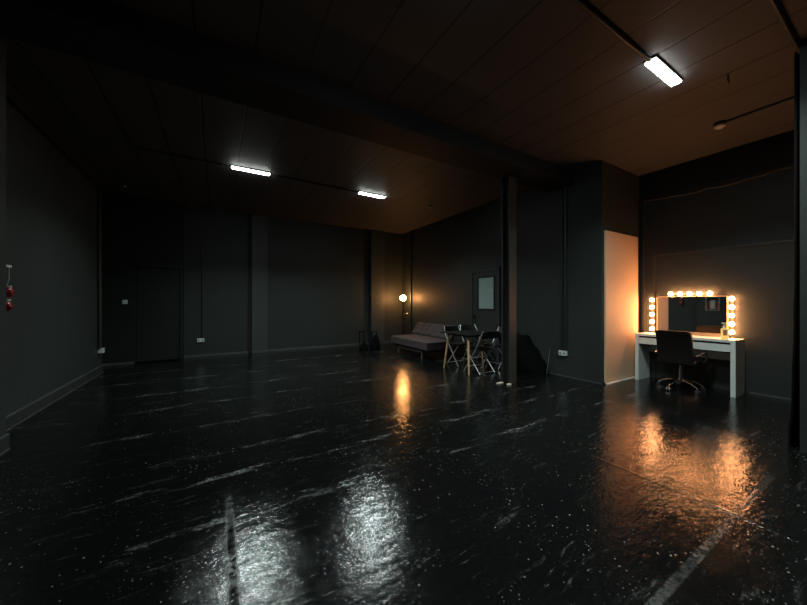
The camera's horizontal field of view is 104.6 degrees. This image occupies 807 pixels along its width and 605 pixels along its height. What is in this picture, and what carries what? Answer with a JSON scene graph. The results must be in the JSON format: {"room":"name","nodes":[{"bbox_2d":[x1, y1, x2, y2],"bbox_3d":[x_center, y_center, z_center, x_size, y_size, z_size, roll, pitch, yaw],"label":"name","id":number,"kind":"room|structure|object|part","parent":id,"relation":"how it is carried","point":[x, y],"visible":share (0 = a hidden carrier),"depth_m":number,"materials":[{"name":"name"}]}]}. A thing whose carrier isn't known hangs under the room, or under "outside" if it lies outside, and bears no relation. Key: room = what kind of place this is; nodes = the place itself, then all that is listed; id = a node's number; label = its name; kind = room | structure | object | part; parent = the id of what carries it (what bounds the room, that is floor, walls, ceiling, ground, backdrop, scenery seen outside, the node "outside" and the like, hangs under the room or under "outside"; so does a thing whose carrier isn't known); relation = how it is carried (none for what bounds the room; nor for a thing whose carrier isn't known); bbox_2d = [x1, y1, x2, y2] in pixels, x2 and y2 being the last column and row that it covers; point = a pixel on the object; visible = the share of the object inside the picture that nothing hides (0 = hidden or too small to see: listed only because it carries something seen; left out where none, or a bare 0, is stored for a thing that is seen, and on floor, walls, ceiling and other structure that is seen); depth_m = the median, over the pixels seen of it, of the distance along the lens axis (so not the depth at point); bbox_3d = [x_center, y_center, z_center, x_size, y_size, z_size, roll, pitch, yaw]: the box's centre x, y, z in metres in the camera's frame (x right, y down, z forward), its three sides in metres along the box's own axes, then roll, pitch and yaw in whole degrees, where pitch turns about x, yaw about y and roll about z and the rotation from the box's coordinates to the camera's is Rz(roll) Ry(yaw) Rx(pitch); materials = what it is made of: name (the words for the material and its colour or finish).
{"room":"studio","nodes":[
{"label":"studio","id":0,"kind":"room"},
{"bbox_2d":[0,40,5,436],"bbox_3d":[-3.294,-0.480,2.150,0.250,3.560,1.260,0,0,-31],"label":"wall pier","id":1,"kind":"object","parent":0,"point":[2,46],"visible":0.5,"depth_m":2.71,"materials":[{"name":"black paint"}]},
{"bbox_2d":[0,433,9,455],"bbox_3d":[-3.175,1.228,2.220,0.026,0.145,1.260,0,0,-31],"label":"baseboard","id":2,"kind":"object","parent":1,"relation":"attached to","point":[4,440],"visible":1,"depth_m":2.70,"materials":[{"name":"black paint"}]},
{"bbox_2d":[6,286,14,297],"bbox_3d":[-3.949,-0.105,3.110,0.095,0.126,0.118,0,0,-31],"label":"glove","id":3,"kind":"object","parent":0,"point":[10,291],"visible":0.7,"depth_m":3.09,"materials":[{"name":"red leather"}]},
{"bbox_2d":[6,81,101,415],"bbox_3d":[-3.068,-0.480,1.231,0.300,3.560,10.450,0,0,-31],"label":"wall","id":4,"kind":"structure","parent":0,"point":[52,206],"depth_m":3.91,"materials":[{"name":"black paint"}]},
{"bbox_2d":[6,265,11,285],"bbox_3d":[-3.934,-0.269,3.061,0.080,0.207,0.120,0,0,-31],"label":"hook","id":5,"kind":"object","parent":4,"relation":"attached to","point":[7,266],"visible":0.62,"depth_m":3.09,"materials":[{"name":"grey metal"}]},
{"bbox_2d":[6,299,13,310],"bbox_3d":[-3.948,0.026,3.099,0.100,0.125,0.118,0,0,-31],"label":"glove","id":6,"kind":"object","parent":4,"relation":"hanging from","point":[9,305],"visible":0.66,"depth_m":3.09,"materials":[{"name":"red leather"}]},
{"bbox_2d":[6,365,103,430],"bbox_3d":[-4.654,1.228,4.220,0.026,0.145,3.690,0,0,-31],"label":"baseboard","id":7,"kind":"structure","parent":4,"relation":"attached to","point":[18,416],"depth_m":3.91,"materials":[{"name":"black paint"}]},
{"bbox_2d":[6,89,105,191],"bbox_3d":[-4.639,-2.090,4.229,0.060,0.060,3.690,0,0,-31],"label":"trim","id":8,"kind":"structure","parent":4,"relation":"attached to","point":[10,98],"depth_m":3.87,"materials":[{"name":"black paint"}]},
{"bbox_2d":[98,187,100,348],"bbox_3d":[-5.454,-0.618,5.601,0.042,2.885,0.044,0,0,-31],"label":"conduit","id":9,"kind":"object","parent":4,"relation":"attached to","point":[99,188],"visible":1,"depth_m":5.58,"materials":[{"name":"black paint"}]},
{"bbox_2d":[98,348,104,352],"bbox_3d":[-5.477,0.870,5.657,0.077,0.086,0.090,0,0,-31],"label":"wall socket","id":10,"kind":"object","parent":4,"relation":"attached to","point":[102,350],"visible":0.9,"depth_m":5.62,"materials":[{"name":"white plastic"}]},
{"bbox_2d":[102,192,183,363],"bbox_3d":[-5.645,-0.480,6.824,1.360,3.560,0.300,0,0,-31],"label":"wall","id":11,"kind":"structure","parent":0,"point":[137,231],"depth_m":6.58,"materials":[{"name":"black paint"}]},
{"bbox_2d":[102,362,133,365],"bbox_3d":[-5.929,1.275,6.470,0.510,0.050,0.020,0,0,-31],"label":"baseboard","id":12,"kind":"structure","parent":11,"relation":"attached to","point":[121,363],"depth_m":6.47,"materials":[{"name":"grey paint"}]},
{"bbox_2d":[137,267,179,361],"bbox_3d":[-5.377,0.260,6.862,0.750,2.020,0.048,0,0,-31],"label":"door","id":13,"kind":"structure","parent":11,"relation":"in","point":[158,289],"depth_m":6.84,"materials":[{"name":"black paint"}]},
{"bbox_2d":[137,267,179,362],"bbox_3d":[-5.410,0.270,6.918,0.760,2.060,0.020,0,0,-31],"label":"door frame","id":14,"kind":"structure","parent":0,"point":[140,267],"depth_m":6.91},
{"bbox_2d":[184,206,401,355],"bbox_3d":[-3.137,-0.480,8.604,7.490,3.560,0.200,0,0,-31],"label":"wall","id":15,"kind":"structure","parent":0,"point":[318,274],"depth_m":8.46,"materials":[{"name":"black paint"}]},
{"bbox_2d":[202,248,202,337],"bbox_3d":[-4.820,-0.223,7.472,0.027,2.155,0.028,0,0,-31],"label":"conduit","id":16,"kind":"object","parent":15,"relation":"attached to","point":[202,248],"visible":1,"depth_m":7.46,"materials":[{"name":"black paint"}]},
{"bbox_2d":[184,351,247,357],"bbox_3d":[-4.534,1.272,7.647,1.390,0.055,0.020,0,0,-31],"label":"baseboard","id":17,"kind":"structure","parent":15,"relation":"attached to","point":[243,352],"depth_m":7.61,"materials":[{"name":"grey paint"}]},
{"bbox_2d":[248,214,251,353],"bbox_3d":[-3.931,-0.480,7.987,0.075,3.560,0.050,0,0,-31],"label":"wall pier","id":18,"kind":"structure","parent":15,"relation":"attached to","point":[249,215],"depth_m":7.96,"materials":[{"name":"black paint"}]},
{"bbox_2d":[252,214,267,350],"bbox_3d":[-3.728,-0.480,8.091,0.370,3.560,0.080,0,0,-31],"label":"wall pier","id":19,"kind":"structure","parent":15,"relation":"attached to","point":[259,222],"depth_m":8.05,"materials":[{"name":"grey paint"}]},
{"bbox_2d":[252,350,267,352],"bbox_3d":[-3.703,1.272,8.047,0.370,0.055,0.020,0,0,-31],"label":"baseboard","id":20,"kind":"structure","parent":15,"relation":"attached to","point":[263,351],"depth_m":8.05,"materials":[{"name":"grey paint"}]},
{"bbox_2d":[268,343,368,351],"bbox_3d":[-2.333,1.272,8.954,2.910,0.055,0.020,0,0,-31],"label":"baseboard","id":21,"kind":"structure","parent":15,"relation":"attached to","point":[299,348],"depth_m":8.81,"materials":[{"name":"grey paint"}]},
{"bbox_2d":[369,230,370,343],"bbox_3d":[-1.055,-0.480,9.695,0.045,3.560,0.050,0,0,-31],"label":"wall pier","id":22,"kind":"structure","parent":15,"relation":"attached to","point":[369,230],"depth_m":9.68,"materials":[{"name":"black paint"}]},
{"bbox_2d":[371,229,384,343],"bbox_3d":[-0.821,-0.480,9.805,0.460,3.560,0.100,0,0,-31],"label":"wall pier","id":23,"kind":"structure","parent":15,"relation":"attached to","point":[377,236],"depth_m":9.77,"materials":[{"name":"grey paint"}]},
{"bbox_2d":[0,343,806,604],"bbox_3d":[0.203,1.360,3.958,9.010,0.120,11.800,0,0,-31],"label":"floor","id":24,"kind":"structure","parent":0,"point":[342,475],"depth_m":2.16,"materials":[{"name":"black paint"}]},
{"bbox_2d":[360,341,367,349],"bbox_3d":[-1.090,1.180,8.607,0.231,0.240,0.230,0,0,8],"label":"cloth bag","id":25,"kind":"object","parent":24,"relation":"on","point":[364,346],"visible":1,"depth_m":8.54,"materials":[{"name":"black fabric"}]},
{"bbox_2d":[359,330,376,346],"bbox_3d":[-1.029,1.059,9.019,0.450,0.482,0.340,0,0,-31],"label":"side table","id":26,"kind":"object","parent":24,"relation":"on","point":[363,331],"visible":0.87,"depth_m":9.03,"materials":[{"name":"black plastic"}]},
{"bbox_2d":[370,334,380,348],"bbox_3d":[-0.793,1.100,8.772,0.283,0.400,0.276,0,0,10],"label":"cloth bag","id":27,"kind":"object","parent":24,"relation":"on","point":[375,344],"visible":1,"depth_m":8.70,"materials":[{"name":"black fabric"}]},
{"bbox_2d":[400,295,407,318],"bbox_3d":[0.005,0.533,9.706,0.240,1.534,0.313,0,0,-31],"label":"floor lamp","id":28,"kind":"object","parent":24,"relation":"on","point":[403,297],"visible":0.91,"depth_m":9.69,"materials":[{"name":"black plastic"}]},
{"bbox_2d":[391,322,454,358],"bbox_3d":[0.498,0.927,7.913,0.956,0.746,1.700,0,0,-31],"label":"sofa","id":29,"kind":"object","parent":24,"relation":"on","point":[425,337],"visible":0.8,"depth_m":7.65,"materials":[{"name":"grey fabric"}]},
{"bbox_2d":[391,334,453,350],"bbox_3d":[0.413,0.985,7.863,0.760,0.231,1.700,0,0,-31],"label":"seat cushion","id":30,"kind":"object","parent":29,"relation":"on","point":[417,342],"depth_m":7.40,"materials":[{"name":"grey fabric"}]},
{"bbox_3d":[0.439,1.117,7.878,0.660,0.035,1.540,0,0,-31],"label":"under frame","id":31,"kind":"part","parent":29,"relation":"part of","materials":[{"name":"metal"}]},
{"bbox_3d":[0.779,0.735,8.080,0.302,0.361,1.700,0,0,-31],"label":"backrest","id":32,"kind":"part","parent":29,"relation":"part of","materials":[{"name":"grey fabric"}]},
{"bbox_2d":[443,326,472,366],"bbox_3d":[1.150,0.900,6.603,0.448,0.788,0.540,0,0,-31],"label":"folding chair","id":33,"kind":"object","parent":24,"relation":"on","point":[445,328],"visible":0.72,"depth_m":6.59,"materials":[{"name":"black plastic"}]},
{"bbox_3d":[0.988,0.900,6.481,0.044,0.787,0.492,0,0,-31],"label":"leg","id":34,"kind":"part","parent":33,"relation":"part of","materials":[{"name":"metal"}]},
{"bbox_3d":[1.037,0.588,6.794,0.424,0.145,0.095,0,0,-31],"label":"backrest","id":35,"kind":"part","parent":33,"relation":"part of","materials":[{"name":"black plastic"}]},
{"bbox_3d":[1.191,0.858,6.534,0.380,0.025,0.380,0,0,-31],"label":"seat","id":36,"kind":"part","parent":33,"relation":"part of","materials":[{"name":"black plastic"}]},
{"bbox_2d":[441,330,485,374],"bbox_3d":[1.287,0.941,6.079,0.800,0.722,0.800,0,0,-31],"label":"square table","id":37,"kind":"object","parent":24,"relation":"on","point":[464,333],"visible":0.79,"depth_m":6.03,"materials":[{"name":"black wood"}]},
{"bbox_3d":[0.856,0.967,6.187,0.138,0.670,0.047,0,0,26],"label":"leg","id":38,"kind":"part","parent":37,"relation":"part of","materials":[{"name":"brown wood"}]},
{"bbox_3d":[1.287,0.619,6.079,0.600,0.032,0.600,0,0,-31],"label":"under frame","id":39,"kind":"part","parent":37,"relation":"part of","materials":[{"name":"black plastic"}]},
{"bbox_3d":[1.175,0.967,5.649,0.047,0.670,0.138,0,0,3],"label":"leg","id":40,"kind":"part","parent":37,"relation":"part of","materials":[{"name":"brown wood"}]},
{"bbox_3d":[1.558,0.967,6.240,0.118,0.668,0.048,0,0,-31],"label":"leg","id":41,"kind":"part","parent":37,"relation":"part of","materials":[{"name":"brown wood"}]},
{"bbox_2d":[459,325,486,362],"bbox_3d":[1.550,0.900,6.990,0.448,0.788,0.540,0,0,-19],"label":"folding chair","id":42,"kind":"object","parent":24,"relation":"on","point":[462,327],"visible":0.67,"depth_m":7.12,"materials":[{"name":"black plastic"}]},
{"bbox_3d":[1.477,0.588,7.200,0.424,0.145,0.095,0,0,-19],"label":"backrest","id":43,"kind":"part","parent":42,"relation":"part of","materials":[{"name":"black plastic"}]},
{"bbox_3d":[1.577,0.858,6.915,0.380,0.025,0.380,0,0,-19],"label":"seat","id":44,"kind":"part","parent":42,"relation":"part of","materials":[{"name":"black plastic"}]},
{"bbox_2d":[463,330,499,374],"bbox_3d":[1.453,0.900,5.759,0.448,0.788,0.540,0,0,-31],"label":"folding chair","id":45,"kind":"object","parent":24,"relation":"on","point":[494,334],"visible":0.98,"depth_m":5.65,"materials":[{"name":"metal"}]},
{"bbox_3d":[1.268,0.900,5.675,0.044,0.787,0.492,0,0,-31],"label":"leg","id":46,"kind":"part","parent":45,"relation":"part of","materials":[{"name":"metal"}]},
{"bbox_3d":[1.413,0.858,5.828,0.380,0.025,0.380,0,0,-31],"label":"seat","id":47,"kind":"part","parent":45,"relation":"part of","materials":[{"name":"black plastic"}]},
{"bbox_3d":[1.616,0.900,5.881,0.044,0.787,0.492,0,0,-31],"label":"leg","id":48,"kind":"part","parent":45,"relation":"part of","materials":[{"name":"metal"}]},
{"bbox_3d":[1.567,0.588,5.568,0.424,0.145,0.095,0,0,-31],"label":"backrest","id":49,"kind":"part","parent":45,"relation":"part of","materials":[{"name":"black plastic"}]},
{"bbox_2d":[481,327,500,369],"bbox_3d":[1.929,0.900,6.309,0.540,0.788,0.448,0,0,-31],"label":"folding chair","id":50,"kind":"object","parent":24,"relation":"on","point":[496,345],"visible":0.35,"depth_m":6.28,"materials":[{"name":"black plastic"}]},
{"bbox_3d":[1.861,0.858,6.268,0.380,0.025,0.380,0,0,-31],"label":"seat","id":51,"kind":"part","parent":50,"relation":"part of","materials":[{"name":"black plastic"}]},
{"bbox_2d":[501,175,515,383],"bbox_3d":[1.711,-0.365,5.066,0.165,3.330,0.165,0,0,-31],"label":"support post","id":52,"kind":"object","parent":24,"relation":"on","point":[508,185],"visible":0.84,"depth_m":5.06,"materials":[{"name":"black paint"}]},
{"bbox_2d":[516,335,547,373],"bbox_3d":[2.342,0.965,5.903,0.400,0.669,0.600,0,0,-31],"label":"equipment bag","id":53,"kind":"object","parent":24,"relation":"on","point":[529,359],"visible":0.86,"depth_m":5.86,"materials":[{"name":"black fabric"}]},
{"bbox_2d":[604,230,637,384],"bbox_3d":[3.674,0.075,5.212,1.100,2.450,0.081,0,0,-31],"label":"door","id":54,"kind":"structure","parent":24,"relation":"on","point":[620,250],"depth_m":5.19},
{"bbox_2d":[654,330,707,393],"bbox_3d":[4.115,0.852,4.661,0.687,0.894,0.578,0,0,-34],"label":"office chair","id":55,"kind":"object","parent":24,"relation":"on","point":[674,347],"visible":1,"depth_m":4.51,"materials":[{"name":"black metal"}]},
{"bbox_3d":[4.082,1.200,4.808,0.023,0.093,0.252,0,0,-37],"label":"arm","id":56,"kind":"part","parent":55,"relation":"part of","materials":[{"name":"silver metal"}]},
{"bbox_3d":[3.911,0.640,4.519,0.190,0.470,0.400,0,0,-34],"label":"backrest","id":57,"kind":"part","parent":55,"relation":"part of","materials":[{"name":"leather"}]},
{"bbox_3d":[4.169,0.865,4.691,0.480,0.080,0.450,0,0,-34],"label":"seat","id":58,"kind":"part","parent":55,"relation":"part of","materials":[{"name":"leather"}]},
{"bbox_3d":[4.171,1.200,4.545,0.023,0.093,0.252,0,0,-1],"label":"arm","id":59,"kind":"part","parent":55,"relation":"part of","materials":[{"name":"silver metal"}]},
{"bbox_3d":[4.255,0.808,4.456,0.383,0.163,0.057,0,0,-34],"label":"armrest","id":60,"kind":"part","parent":55,"relation":"part of","materials":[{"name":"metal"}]},
{"bbox_2d":[635,332,744,397],"bbox_3d":[4.389,0.910,4.861,0.412,0.780,1.193,0,0,-31],"label":"table","id":61,"kind":"object","parent":24,"relation":"on","point":[732,349],"visible":0.9,"depth_m":4.52,"materials":[{"name":"white paint"}]},
{"bbox_3d":[4.098,0.928,5.351,0.412,0.744,0.052,0,0,-31],"label":"panel","id":62,"kind":"part","parent":61,"relation":"part of","materials":[{"name":"white paint"}]},
{"bbox_3d":[4.393,0.628,4.863,0.361,0.144,1.087,0,0,-31],"label":"rail","id":63,"kind":"part","parent":61,"relation":"part of","materials":[{"name":"white wood"}]},
{"bbox_3d":[4.226,0.635,4.764,0.020,0.100,1.083,0,0,-31],"label":"drawer","id":64,"kind":"part","parent":61,"relation":"part of","materials":[{"name":"white paint"}]},
{"bbox_3d":[4.558,0.703,4.961,0.020,0.294,1.087,0,0,-31],"label":"panel","id":65,"kind":"part","parent":61,"relation":"part of","materials":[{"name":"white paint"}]},
{"bbox_2d":[657,296,727,336],"bbox_3d":[4.563,0.208,4.971,0.044,0.622,0.866,0,0,-31],"label":"mirror","id":66,"kind":"object","parent":61,"relation":"on","point":[696,315],"visible":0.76,"depth_m":4.92,"materials":[{"name":"brown mirror"}]},
{"bbox_2d":[721,323,728,339],"bbox_3d":[4.521,0.402,4.391,0.078,0.235,0.054,0,0,39],"label":"pump bottle","id":67,"kind":"object","parent":61,"relation":"on","point":[724,331],"visible":1,"depth_m":4.37,"materials":[{"name":"yellow plastic"}]},
{"bbox_3d":[4.681,0.928,4.370,0.412,0.744,0.052,0,0,-31],"label":"panel","id":68,"kind":"part","parent":61,"relation":"part of","materials":[{"name":"white paint"}]},
{"bbox_2d":[0,0,806,233],"bbox_3d":[0.203,-2.320,3.958,9.010,0.120,11.800,0,0,-31],"label":"ceiling","id":69,"kind":"structure","parent":0,"point":[546,80],"depth_m":3.42,"materials":[{"name":"brown wood"}]},
{"bbox_2d":[138,148,230,166],"bbox_3d":[-3.354,-2.245,4.847,1.180,0.023,0.024,0,0,-31],"label":"conduit","id":70,"kind":"object","parent":69,"relation":"attached to","point":[138,148],"visible":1,"depth_m":4.81,"materials":[{"name":"black metal"}]},
{"bbox_2d":[231,165,270,175],"bbox_3d":[-2.589,-2.241,5.301,0.600,0.037,0.100,0,0,-31],"label":"fluorescent light","id":71,"kind":"object","parent":69,"relation":"in","point":[250,170],"visible":0.98,"depth_m":5.27,"materials":[{"name":"white plastic"}]},
{"bbox_2d":[232,166,249,171],"bbox_3d":[-2.719,-2.233,5.224,0.277,0.014,0.084,0,0,-31],"label":"diffuser","id":72,"kind":"object","parent":71,"relation":"attached to","point":[233,167],"depth_m":5.20,"materials":[{"name":"white plastic"}]},
{"bbox_2d":[252,170,269,175],"bbox_3d":[-2.460,-2.233,5.378,0.277,0.014,0.084,0,0,-31],"label":"diffuser","id":73,"kind":"object","parent":71,"relation":"attached to","point":[253,171],"depth_m":5.35,"materials":[{"name":"white plastic"}]},
{"bbox_2d":[0,0,572,192],"bbox_3d":[-0.262,-2.145,3.752,7.100,0.230,0.480,0,0,-31],"label":"ceiling beam","id":74,"kind":"structure","parent":69,"relation":"attached to","point":[110,33],"depth_m":2.90,"materials":[{"name":"black paint"}]},
{"bbox_2d":[270,174,358,192],"bbox_3d":[-1.627,-2.245,5.913,1.680,0.023,0.024,0,0,-32],"label":"conduit","id":75,"kind":"object","parent":69,"relation":"attached to","point":[270,174],"visible":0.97,"depth_m":5.83,"materials":[{"name":"black metal"}]},
{"bbox_2d":[358,191,385,198],"bbox_3d":[-0.654,-2.241,6.508,0.600,0.037,0.100,0,0,-31],"label":"recessed light","id":76,"kind":"object","parent":69,"relation":"in","point":[360,192],"visible":1,"depth_m":6.48,"materials":[{"name":"white plastic"}]},
{"bbox_2d":[573,0,651,61],"bbox_3d":[1.519,-2.240,2.442,1.745,0.034,0.036,0,0,-30],"label":"conduit","id":77,"kind":"object","parent":69,"relation":"attached to","point":[581,3],"visible":1,"depth_m":2.54,"materials":[{"name":"black metal"}]},
{"bbox_2d":[644,55,682,85],"bbox_3d":[2.534,-2.241,3.038,0.600,0.037,0.100,0,0,-31],"label":"fluorescent light","id":78,"kind":"object","parent":69,"relation":"in","point":[657,65],"visible":1,"depth_m":3.01,"materials":[{"name":"white plastic"}]},
{"bbox_2d":[645,58,667,75],"bbox_3d":[2.405,-2.233,2.961,0.277,0.014,0.084,0,0,-31],"label":"diffuser","id":79,"kind":"object","parent":78,"relation":"attached to","point":[658,66],"depth_m":2.94,"materials":[{"name":"white plastic"}]},
{"bbox_2d":[660,71,680,85],"bbox_3d":[2.664,-2.233,3.114,0.277,0.014,0.084,0,0,-31],"label":"diffuser","id":80,"kind":"object","parent":78,"relation":"attached to","point":[671,78],"depth_m":3.10,"materials":[{"name":"white plastic"}]},
{"bbox_2d":[713,120,726,129],"bbox_3d":[3.983,-2.225,3.928,0.124,0.070,0.124,0,0,-31],"label":"smoke detector","id":81,"kind":"object","parent":69,"relation":"attached to","point":[720,124],"visible":1,"depth_m":3.90,"materials":[{"name":"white plastic"}]},
{"bbox_2d":[727,97,793,122],"bbox_3d":[4.196,-2.245,3.570,0.028,0.027,0.705,0,0,-31],"label":"conduit","id":82,"kind":"object","parent":69,"relation":"attached to","point":[791,98],"visible":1,"depth_m":3.62,"materials":[{"name":"black metal"}]},
{"bbox_2d":[767,0,800,48],"bbox_3d":[2.087,-2.240,1.931,3.160,0.038,0.040,0,0,-31],"label":"conduit","id":83,"kind":"object","parent":69,"relation":"attached to","point":[774,4],"visible":1,"depth_m":2.48,"materials":[{"name":"black metal"}]},
{"bbox_2d":[788,51,799,447],"bbox_3d":[3.620,-0.460,2.864,0.400,3.500,0.063,0,0,-31],"label":"curtain","id":84,"kind":"object","parent":69,"relation":"hanging from","point":[794,420],"visible":0.53,"depth_m":2.77,"materials":[{"name":"fabric"}]},
{"bbox_2d":[402,160,608,383],"bbox_3d":[1.643,-0.480,7.692,0.200,3.560,6.250,0,0,-31],"label":"wall","id":85,"kind":"structure","parent":0,"point":[445,251],"depth_m":5.96,"materials":[{"name":"black paint"}]},
{"bbox_2d":[410,230,411,333],"bbox_3d":[0.239,-0.480,9.806,0.055,3.560,0.056,0,0,-31],"label":"pipe","id":86,"kind":"object","parent":85,"relation":"attached to","point":[410,230],"visible":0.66,"depth_m":9.79,"materials":[{"name":"black metal"}]},
{"bbox_2d":[470,266,500,362],"bbox_3d":[1.815,0.260,7.096,0.113,2.080,0.910,0,0,-31],"label":"door","id":87,"kind":"structure","parent":85,"relation":"in","point":[485,283],"depth_m":7.04,"materials":[{"name":"black paint"}]},
{"bbox_2d":[561,188,561,349],"bbox_3d":[2.796,-0.593,5.527,0.023,2.875,0.024,0,0,-31],"label":"conduit","id":88,"kind":"object","parent":85,"relation":"attached to","point":[561,188],"visible":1,"depth_m":5.52,"materials":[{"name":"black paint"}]},
{"bbox_2d":[558,350,567,355],"bbox_3d":[2.806,0.890,5.492,0.047,0.086,0.146,0,0,-31],"label":"wall socket","id":89,"kind":"object","parent":85,"relation":"attached to","point":[560,352],"visible":1,"depth_m":5.48,"materials":[{"name":"white plastic"}]},
{"bbox_2d":[564,186,565,350],"bbox_3d":[2.831,-0.593,5.461,0.034,2.875,0.036,0,0,-31],"label":"conduit","id":90,"kind":"object","parent":85,"relation":"attached to","point":[564,186],"visible":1,"depth_m":5.45,"materials":[{"name":"black metal"}]},
{"bbox_2d":[548,372,600,383],"bbox_3d":[2.900,1.294,5.368,0.012,0.012,0.970,0,0,-31],"label":"baseboard","id":91,"kind":"structure","parent":85,"relation":"attached to","point":[548,372],"depth_m":5.29,"materials":[{"name":"grey paint"}]},
{"bbox_2d":[609,163,639,381],"bbox_3d":[3.815,-0.480,5.464,1.260,3.560,0.200,0,0,-31],"label":"wall","id":92,"kind":"structure","parent":0,"point":[624,204],"depth_m":5.34,"materials":[{"name":"black paint"}]},
{"bbox_2d":[640,165,793,398],"bbox_3d":[5.611,-0.480,3.477,0.200,3.560,5.050,0,0,-31],"label":"wall","id":93,"kind":"structure","parent":0,"point":[760,278],"depth_m":4.55,"materials":[{"name":"black paint"}]},
{"bbox_2d":[642,200,644,332],"bbox_3d":[4.259,-0.255,5.529,0.030,3.110,0.040,0,0,-31],"label":"trim","id":94,"kind":"structure","parent":93,"relation":"attached to","point":[643,201],"depth_m":5.52,"materials":[{"name":"black paint"}]},
{"bbox_2d":[649,298,653,330],"bbox_3d":[4.301,0.205,5.397,0.089,0.580,0.062,0,0,-31],"label":"strip","id":95,"kind":"object","parent":93,"relation":"attached to","point":[651,299],"visible":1,"depth_m":5.38,"materials":[{"name":"white glass"}]},
{"bbox_2d":[653,256,654,377],"bbox_3d":[4.340,0.250,5.400,0.022,2.100,0.025,0,0,-31],"label":"trim","id":96,"kind":"structure","parent":93,"relation":"attached to","point":[653,256],"depth_m":5.39,"materials":[{"name":"black paint"}]},
{"bbox_2d":[668,291,713,295],"bbox_3d":[4.556,-0.140,4.967,0.089,0.062,0.556,0,0,-31],"label":"strip","id":97,"kind":"object","parent":93,"relation":"attached to","point":[708,292],"visible":1,"depth_m":4.94,"materials":[{"name":"white glass"}]},
{"bbox_2d":[641,167,790,203],"bbox_3d":[4.673,-1.766,4.845,0.018,0.071,1.705,0,0,-31],"label":"loose cable","id":98,"kind":"object","parent":93,"relation":"attached to","point":[785,167],"visible":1,"depth_m":4.66,"materials":[{"name":"black rubber"}]},
{"bbox_2d":[639,130,793,201],"bbox_3d":[4.753,-2.035,4.697,0.030,0.450,2.075,0,0,-31],"label":"ceiling beam","id":99,"kind":"structure","parent":93,"relation":"attached to","point":[776,151],"depth_m":4.65,"materials":[{"name":"black paint"}]},
{"bbox_2d":[653,240,793,255],"bbox_3d":[4.810,-0.812,4.609,0.022,0.025,1.865,0,0,-31],"label":"trim","id":100,"kind":"structure","parent":93,"relation":"attached to","point":[785,240],"depth_m":4.61,"materials":[{"name":"black paint"}]},
{"bbox_2d":[729,296,734,334],"bbox_3d":[4.799,0.190,4.559,0.089,0.572,0.062,0,0,-31],"label":"strip","id":101,"kind":"object","parent":93,"relation":"attached to","point":[731,298],"visible":1,"depth_m":4.55,"materials":[{"name":"white glass"}]},
{"bbox_2d":[750,392,790,400],"bbox_3d":[5.105,1.285,4.122,0.012,0.030,0.725,0,0,-31],"label":"baseboard","id":102,"kind":"structure","parent":93,"relation":"attached to","point":[753,393],"depth_m":4.26,"materials":[{"name":"grey paint"}]},
{"bbox_2d":[800,40,806,452],"bbox_3d":[5.186,-0.480,1.902,2.140,3.560,3.175,0,0,-31],"label":"wall","id":103,"kind":"structure","parent":0,"point":[803,48],"depth_m":2.70,"materials":[{"name":"black paint"}]}
]}

